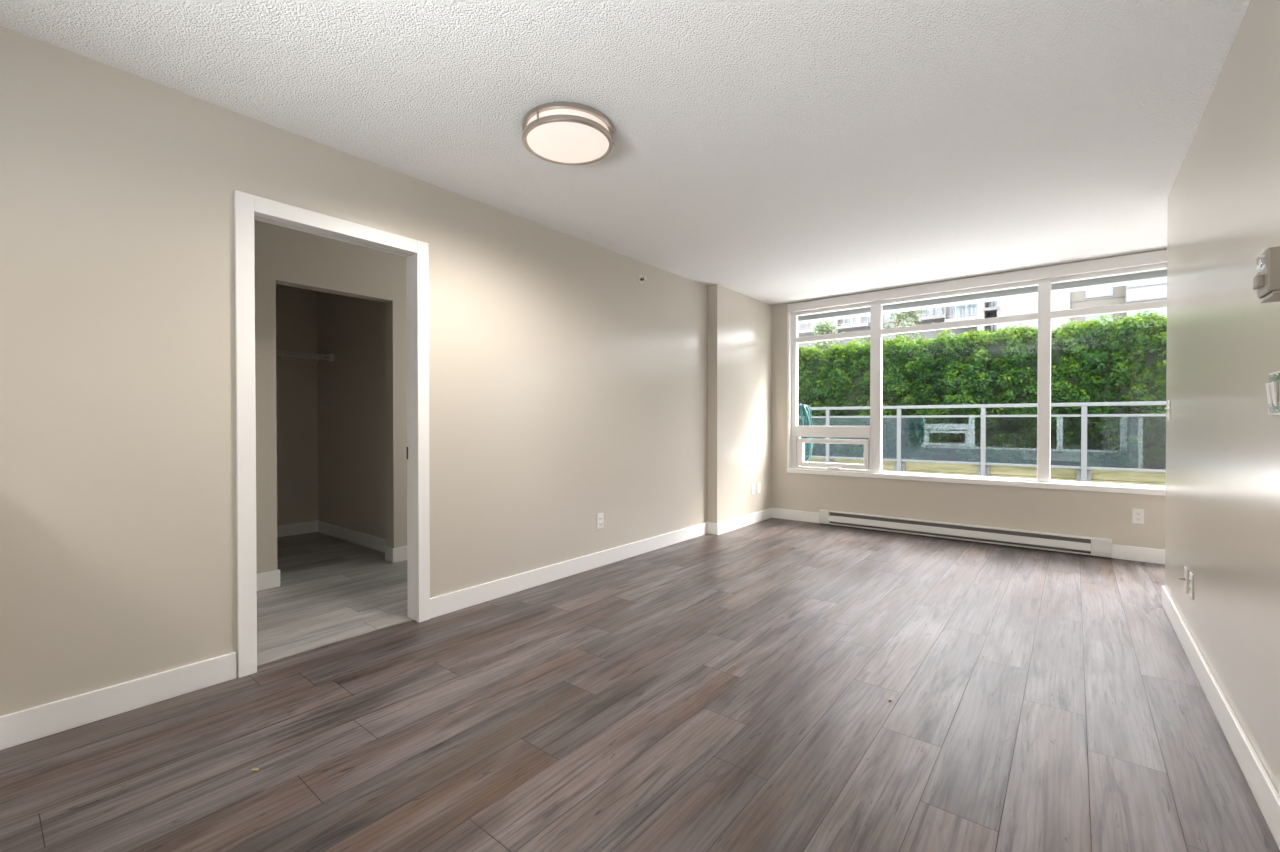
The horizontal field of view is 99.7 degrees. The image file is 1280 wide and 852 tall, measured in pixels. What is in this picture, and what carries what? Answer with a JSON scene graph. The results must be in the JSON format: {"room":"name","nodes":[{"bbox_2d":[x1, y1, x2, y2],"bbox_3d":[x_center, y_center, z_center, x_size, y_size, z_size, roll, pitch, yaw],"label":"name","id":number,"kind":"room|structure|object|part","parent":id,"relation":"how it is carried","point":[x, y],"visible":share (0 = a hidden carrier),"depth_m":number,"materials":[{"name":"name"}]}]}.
{"room":"empty living room","nodes":[
{"label":"empty living room","id":0,"kind":"room"},
{"bbox_2d":[254,220,406,573],"bbox_3d":[-2.473,-0.117,3.659,0.120,2.490,3.800,0,1,39],"label":"wall","id":1,"kind":"structure","parent":0,"point":[283,256],"depth_m":3.80,"materials":[{"name":"beige paint"}]},
{"bbox_2d":[257,546,406,590],"bbox_3d":[-2.467,1.021,3.664,0.133,0.113,3.800,0,1,39],"label":"baseboard","id":2,"kind":"structure","parent":1,"relation":"attached to","point":[271,579],"depth_m":3.61,"materials":[{"name":"white paint"}]},
{"bbox_2d":[276,284,385,538],"bbox_3d":[-3.113,-0.122,4.379,1.780,2.490,1.720,0,1,39],"label":"wall","id":3,"kind":"structure","parent":0,"point":[331,415],"depth_m":5.18,"materials":[{"name":"beige paint"}]},
{"bbox_2d":[276,350,333,361],"bbox_3d":[-3.551,-0.644,4.730,0.397,0.087,1.474,0,1,39],"label":"closet shelf","id":4,"kind":"object","parent":3,"relation":"attached to","point":[331,356],"visible":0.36,"depth_m":5.09,"materials":[{"name":"white metal"}]},
{"bbox_2d":[277,520,385,552],"bbox_3d":[-3.065,1.016,4.351,1.660,0.113,1.480,0,1,39],"label":"baseboard","id":5,"kind":"structure","parent":3,"relation":"attached to","point":[373,542],"depth_m":5.16,"materials":[{"name":"white paint"}]},
{"bbox_2d":[0,26,707,715],"bbox_3d":[-1.370,-0.112,2.892,0.120,2.490,8.789,0,1,39],"label":"wall","id":6,"kind":"structure","parent":0,"point":[566,389],"depth_m":2.23,"materials":[{"name":"beige paint"}]},
{"bbox_2d":[234,190,429,677],"bbox_3d":[-1.504,0.035,2.706,0.130,2.100,0.888,0,1,39],"label":"door frame","id":7,"kind":"structure","parent":6,"relation":"in","point":[248,208],"depth_m":2.54,"materials":[{"name":"white paint"}]},
{"bbox_2d":[0,508,771,749],"bbox_3d":[-0.329,1.017,3.990,0.136,0.113,5.789,0,1,39],"label":"baseboard","id":8,"kind":"structure","parent":6,"relation":"attached to","point":[27,725],"depth_m":2.22,"materials":[{"name":"white paint"}]},
{"bbox_2d":[597,513,603,528],"bbox_3d":[-0.302,0.727,4.122,0.009,0.116,0.072,0,1,39],"label":"wall outlet","id":9,"kind":"object","parent":6,"relation":"attached to","point":[600,517],"visible":1,"depth_m":4.12,"materials":[{"name":"white plastic"}]},
{"bbox_2d":[637,275,646,283],"bbox_3d":[0.024,-1.218,4.476,0.056,0.080,0.080,0,1,39],"label":"sprinkler head","id":10,"kind":"object","parent":6,"relation":"attached to","point":[640,278],"visible":1,"depth_m":4.47},
{"bbox_2d":[0,0,1250,304],"bbox_3d":[-0.378,-1.477,2.185,8.900,0.250,9.250,0,1,39],"label":"ceiling","id":11,"kind":"structure","parent":0,"point":[772,152],"depth_m":2.27,"materials":[{"name":"white paint"}]},
{"bbox_2d":[522,102,613,164],"bbox_3d":[-0.327,-1.305,2.445,0.405,0.097,0.408,0,1,39],"label":"ceiling lamp","id":12,"kind":"object","parent":11,"relation":"attached to","point":[563,133],"visible":1,"depth_m":2.35,"materials":[{"name":"white glass"}]},
{"bbox_2d":[0,518,1279,851],"bbox_3d":[-0.415,1.114,2.134,8.570,0.050,8.789,0,1,39],"label":"floor","id":13,"kind":"structure","parent":0,"point":[731,691],"depth_m":1.98,"materials":[{"name":"laminate"}]},
{"bbox_2d":[708,285,771,522],"bbox_3d":[1.093,-0.137,5.769,0.110,2.490,1.219,0,1,39],"label":"wall","id":14,"kind":"structure","parent":0,"point":[739,325],"depth_m":5.58,"materials":[{"name":"beige paint"}]},
{"bbox_2d":[752,483,754,494],"bbox_3d":[1.233,0.683,5.854,0.009,0.116,0.072,0,1,39],"label":"wall outlet","id":15,"kind":"object","parent":14,"relation":"attached to","point":[753,485],"visible":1,"depth_m":5.84,"materials":[{"name":"white plastic"}]},
{"bbox_2d":[757,482,759,492],"bbox_3d":[1.311,0.683,5.950,0.010,0.116,0.072,0,1,39],"label":"wall outlet","id":16,"kind":"object","parent":14,"relation":"attached to","point":[758,484],"visible":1,"depth_m":5.94,"materials":[{"name":"white plastic"}]},
{"bbox_2d":[772,248,1166,557],"bbox_3d":[3.552,-0.129,4.662,5.570,2.490,0.141,0,1,39],"label":"wall","id":17,"kind":"structure","parent":0,"point":[1107,515],"depth_m":5.06,"materials":[{"name":"beige paint"}]},
{"bbox_2d":[819,509,1111,557],"bbox_3d":[2.870,0.980,5.086,2.378,0.141,0.068,0,1,39],"label":"baseboard heater","id":18,"kind":"object","parent":17,"relation":"attached to","point":[1102,547],"visible":1,"depth_m":4.91,"materials":[{"name":"white metal"}]},
{"bbox_2d":[829,510,1090,538],"bbox_3d":[2.866,0.916,5.096,2.138,0.012,0.056,0,1,39],"label":"hood","id":19,"kind":"object","parent":18,"relation":"attached to","point":[838,513],"depth_m":5.00,"materials":[{"name":"white metal"}]},
{"bbox_3d":[2.846,0.987,5.071,2.138,0.063,0.014,0,1,39],"label":"panel","id":20,"kind":"part","parent":18,"relation":"part of","materials":[{"name":"white metal"}]},
{"bbox_2d":[772,508,1164,563],"bbox_3d":[2.902,1.006,5.096,3.537,0.113,0.013,0,1,39],"label":"baseboard","id":21,"kind":"structure","parent":17,"relation":"attached to","point":[1150,555],"depth_m":4.32,"materials":[{"name":"white paint"}]},
{"bbox_2d":[787,249,1166,495],"bbox_3d":[3.005,-0.417,5.208,3.270,1.898,0.342,0,1,39],"label":"window","id":22,"kind":"structure","parent":17,"relation":"in","point":[1043,277],"depth_m":5.06,"materials":[{"name":"white paint"}]},
{"bbox_3d":[2.088,0.060,5.850,0.804,0.123,0.068,0,1,39],"label":"rail","id":23,"kind":"part","parent":22,"relation":"part of","materials":[{"name":"white plastic"}]},
{"bbox_3d":[2.083,0.293,5.841,0.760,0.304,0.072,0,1,39],"label":"awning sash","id":24,"kind":"part","parent":22,"relation":"part of","materials":[{"name":"white plastic"}]},
{"bbox_3d":[2.942,0.508,5.104,3.230,0.048,0.087,0,1,39],"label":"sill","id":25,"kind":"part","parent":22,"relation":"part of","materials":[{"name":"white paint"}]},
{"bbox_2d":[1132,509,1144,523],"bbox_3d":[3.937,0.714,4.263,0.072,0.116,0.009,0,1,39],"label":"wall outlet","id":26,"kind":"object","parent":17,"relation":"attached to","point":[1138,515],"visible":1,"depth_m":4.26,"materials":[{"name":"white plastic"}]},
{"bbox_2d":[1165,0,1279,795],"bbox_3d":[1.718,-0.087,-0.417,2.339,2.490,7.506,0,1,39],"label":"wall","id":27,"kind":"structure","parent":0,"point":[1222,503],"depth_m":1.90,"materials":[{"name":"beige paint"}]},
{"bbox_2d":[1165,400,1170,419],"bbox_3d":[3.050,-0.092,3.122,0.023,0.116,0.072,0,1,39],"label":"light switch","id":28,"kind":"object","parent":27,"relation":"attached to","point":[1169,401],"visible":1,"depth_m":3.09,"materials":[{"name":"white plastic"}]},
{"bbox_3d":[3.057,-0.092,3.116,0.006,0.116,0.072,0,1,39],"label":"plate","id":29,"kind":"part","parent":28,"relation":"part of","materials":[{"name":"white plastic"}]},
{"bbox_2d":[1178,566,1187,592],"bbox_3d":[2.643,0.745,2.629,0.031,0.116,0.072,0,1,39],"label":"wall outlet","id":30,"kind":"object","parent":27,"relation":"attached to","point":[1185,578],"visible":1,"depth_m":2.62,"materials":[{"name":"white plastic"}]},
{"bbox_3d":[2.653,0.745,2.621,0.006,0.116,0.072,0,1,39],"label":"plate","id":31,"kind":"part","parent":30,"relation":"part of","materials":[{"name":"white plastic"}]},
{"bbox_2d":[1189,571,1193,599],"bbox_3d":[2.555,0.739,2.501,0.009,0.116,0.072,0,1,39],"label":"wall outlet","id":32,"kind":"object","parent":27,"relation":"attached to","point":[1191,576],"visible":1,"depth_m":2.48,"materials":[{"name":"white plastic"}]},
{"bbox_2d":[1162,585,1279,849],"bbox_3d":[1.663,1.051,-0.355,2.212,0.113,7.519,0,1,39],"label":"baseboard","id":33,"kind":"structure","parent":27,"relation":"attached to","point":[1266,795],"depth_m":1.81,"materials":[{"name":"white paint"}]},
{"bbox_2d":[1253,246,1279,302],"bbox_3d":[1.662,-0.399,1.422,0.056,0.128,0.125,0,1,39],"label":"thermostat","id":34,"kind":"object","parent":27,"relation":"attached to","point":[1266,282],"visible":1,"depth_m":1.39,"materials":[{"name":"beige plastic"}]},
{"bbox_3d":[1.647,-0.383,1.436,0.014,0.032,0.042,0,1,39],"label":"lever","id":35,"kind":"part","parent":34,"relation":"part of","materials":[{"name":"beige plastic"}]},
{"bbox_2d":[1266,371,1279,414],"bbox_3d":[1.722,-0.088,1.466,0.016,0.116,0.116,0,1,39],"label":"switch plate","id":36,"kind":"object","parent":27,"relation":"attached to","point":[1273,387],"visible":1,"depth_m":1.46,"materials":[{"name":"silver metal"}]},
{"bbox_3d":[1.707,-0.088,1.448,0.004,0.066,0.033,0,1,39],"label":"rocker frame","id":37,"kind":"part","parent":36,"relation":"part of","materials":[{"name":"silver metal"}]},
{"bbox_3d":[3.132,-0.528,5.196,14.000,3.420,0.170,0,1,39],"label":"wall","id":38,"kind":"structure","parent":0,"visible":0},
{"bbox_2d":[798,403,813,461],"bbox_3d":[1.920,0.087,6.405,0.277,0.733,0.182,0,1,39],"label":"slide","id":39,"kind":"object","parent":38,"relation":"hanging from","point":[802,408],"visible":0.43,"depth_m":6.36,"materials":[{"name":"teal plastic"}]},
{"label":"outside","id":40,"kind":"structure","parent":0,"visible":0},
{"bbox_3d":[21.136,0.718,27.571,28.000,0.540,50.550,0,1,39],"label":"garden","id":41,"kind":"object","parent":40,"visible":0},
{"bbox_2d":[808,321,845,351],"bbox_3d":[8.432,-2.266,24.044,1.804,5.547,1.781,0,0,-19],"label":"tree","id":42,"kind":"object","parent":41,"relation":"on","point":[824,328],"visible":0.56,"depth_m":23.97,"materials":[{"name":"green plant"}]},
{"bbox_2d":[859,337,869,344],"bbox_3d":[10.572,-1.912,24.666,1.752,4.825,1.832,0,1,23],"label":"tree","id":43,"kind":"object","parent":41,"relation":"on","point":[861,338],"visible":0.02,"depth_m":24.50,"materials":[{"name":"green plant"}]},
{"bbox_2d":[798,306,949,347],"bbox_3d":[10.195,-6.396,36.414,19.800,13.600,6.400,0,1,39],"label":"apartment building","id":44,"kind":"structure","parent":41,"relation":"on","point":[936,315],"depth_m":30.54,"materials":[{"name":"grey paint"}]},
{"bbox_3d":[11.391,-6.654,32.316,1.000,2.700,0.320,0,1,39],"label":"wall panel","id":45,"kind":"part","parent":44,"relation":"part of","materials":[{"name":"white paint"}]},
{"bbox_3d":[12.111,-6.282,30.822,1.800,0.980,0.050,0,1,39],"label":"balcony railing","id":46,"kind":"part","parent":44,"relation":"part of","materials":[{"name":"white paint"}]},
{"bbox_3d":[12.463,-6.774,31.654,1.080,1.830,0.065,0,1,39],"label":"pane","id":47,"kind":"part","parent":44,"relation":"part of","materials":[{"name":"glass"}]},
{"bbox_3d":[14.216,-6.764,30.243,0.980,1.830,0.065,0,1,39],"label":"pane","id":48,"kind":"part","parent":44,"relation":"part of","materials":[{"name":"glass"}]},
{"bbox_3d":[15.149,-6.265,28.376,1.600,0.980,0.050,0,1,39],"label":"balcony railing","id":49,"kind":"part","parent":44,"relation":"part of","materials":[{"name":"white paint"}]},
{"bbox_3d":[15.774,-6.755,28.989,0.980,1.830,0.065,0,1,39],"label":"pane","id":50,"kind":"part","parent":44,"relation":"part of","materials":[{"name":"glass"}]},
{"bbox_2d":[862,309,933,344],"bbox_3d":[10.646,-2.727,22.122,2.561,6.497,2.645,0,0,-12],"label":"tree","id":51,"kind":"object","parent":41,"relation":"on","point":[898,316],"visible":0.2,"depth_m":21.89,"materials":[{"name":"green plant"}]},
{"bbox_2d":[798,311,1166,469],"bbox_3d":[5.691,-0.381,8.392,14.271,2.388,1.261,0,1,39],"label":"hedge","id":52,"kind":"object","parent":41,"relation":"on","point":[1122,360],"visible":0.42,"depth_m":8.12,"materials":[{"name":"green plant"}]},
{"bbox_2d":[802,458,1165,485],"bbox_3d":[4.841,0.859,8.127,17.000,0.595,0.180,0,1,39],"label":"grass","id":53,"kind":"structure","parent":41,"relation":"on","point":[1066,474],"depth_m":7.60,"materials":[{"name":"beige plant"}]},
{"bbox_2d":[799,401,1165,481],"bbox_3d":[4.982,0.213,7.824,13.674,1.052,0.103,0,1,39],"label":"glass railing","id":54,"kind":"object","parent":53,"relation":"attached to","point":[1083,475],"visible":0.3,"depth_m":7.79,"materials":[{"name":"grey metal"}]},
{"bbox_3d":[3.216,0.226,9.224,0.060,1.006,0.060,0,1,39],"label":"post","id":55,"kind":"part","parent":54,"relation":"part of","materials":[{"name":"grey metal"}]},
{"bbox_3d":[4.093,0.231,8.518,0.060,1.006,0.060,0,1,39],"label":"post","id":56,"kind":"part","parent":54,"relation":"part of","materials":[{"name":"grey metal"}]},
{"bbox_3d":[4.971,-0.142,7.808,13.524,0.033,0.036,0,1,39],"label":"rail","id":57,"kind":"part","parent":54,"relation":"part of","materials":[{"name":"grey metal"}]},
{"bbox_3d":[4.971,0.236,7.811,0.060,1.006,0.060,0,1,39],"label":"post","id":58,"kind":"part","parent":54,"relation":"part of","materials":[{"name":"grey metal"}]},
{"bbox_3d":[4.971,0.544,7.814,13.524,0.034,0.036,0,1,39],"label":"rail","id":59,"kind":"part","parent":54,"relation":"part of","materials":[{"name":"grey metal"}]},
{"bbox_3d":[4.971,-0.289,7.807,13.524,0.047,0.070,0,1,39],"label":"rail","id":60,"kind":"part","parent":54,"relation":"part of","materials":[{"name":"grey metal"}]},
{"bbox_3d":[5.849,0.241,7.104,0.060,1.006,0.060,0,1,39],"label":"post","id":61,"kind":"part","parent":54,"relation":"part of","materials":[{"name":"grey metal"}]},
{"bbox_2d":[944,292,1069,336],"bbox_3d":[18.628,-5.828,27.191,4.810,12.600,6.200,0,1,39],"label":"apartment building","id":62,"kind":"structure","parent":41,"relation":"on","point":[1060,301],"depth_m":24.83,"materials":[{"name":"white paint"}]},
{"bbox_3d":[15.466,-5.726,26.007,1.370,0.980,0.050,0,1,39],"label":"balcony railing","id":63,"kind":"part","parent":62,"relation":"part of","materials":[{"name":"white paint"}]},
{"bbox_3d":[16.295,-6.270,27.033,1.150,1.930,0.065,0,1,39],"label":"pane","id":64,"kind":"part","parent":62,"relation":"part of","materials":[{"name":"glass"}]},
{"bbox_3d":[17.180,-4.914,26.204,0.400,0.630,0.065,0,1,39],"label":"pane","id":65,"kind":"part","parent":62,"relation":"part of","materials":[{"name":"glass"}]},
{"bbox_3d":[17.179,-6.539,26.191,0.400,1.780,0.065,0,1,39],"label":"pane","id":66,"kind":"part","parent":62,"relation":"part of","materials":[{"name":"glass"}]},
{"bbox_2d":[1070,281,1166,326],"bbox_3d":[23.003,-5.790,22.141,8.340,12.600,4.580,0,1,39],"label":"apartment building","id":67,"kind":"structure","parent":41,"relation":"on","point":[1153,291],"depth_m":22.43,"materials":[{"name":"beige paint"}]},
{"bbox_3d":[19.438,-5.763,22.839,0.870,0.600,0.065,0,1,39],"label":"pane","id":68,"kind":"part","parent":67,"relation":"part of","materials":[{"name":"glass"}]},
{"bbox_3d":[19.439,-4.168,22.852,0.870,1.030,0.065,0,1,39],"label":"pane","id":69,"kind":"part","parent":67,"relation":"part of","materials":[{"name":"glass"}]},
{"bbox_3d":[20.161,-4.094,21.629,0.930,1.200,0.065,0,1,39],"label":"pane","id":70,"kind":"part","parent":67,"relation":"part of","materials":[{"name":"glass"}]},
{"bbox_3d":[22.296,-5.026,19.841,6.550,0.050,0.100,0,1,39],"label":"bay trim","id":71,"kind":"part","parent":67,"relation":"part of","materials":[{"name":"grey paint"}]},
{"bbox_3d":[20.901,-4.089,21.033,0.930,1.200,0.065,0,1,39],"label":"pane","id":72,"kind":"part","parent":67,"relation":"part of","materials":[{"name":"glass"}]}
]}

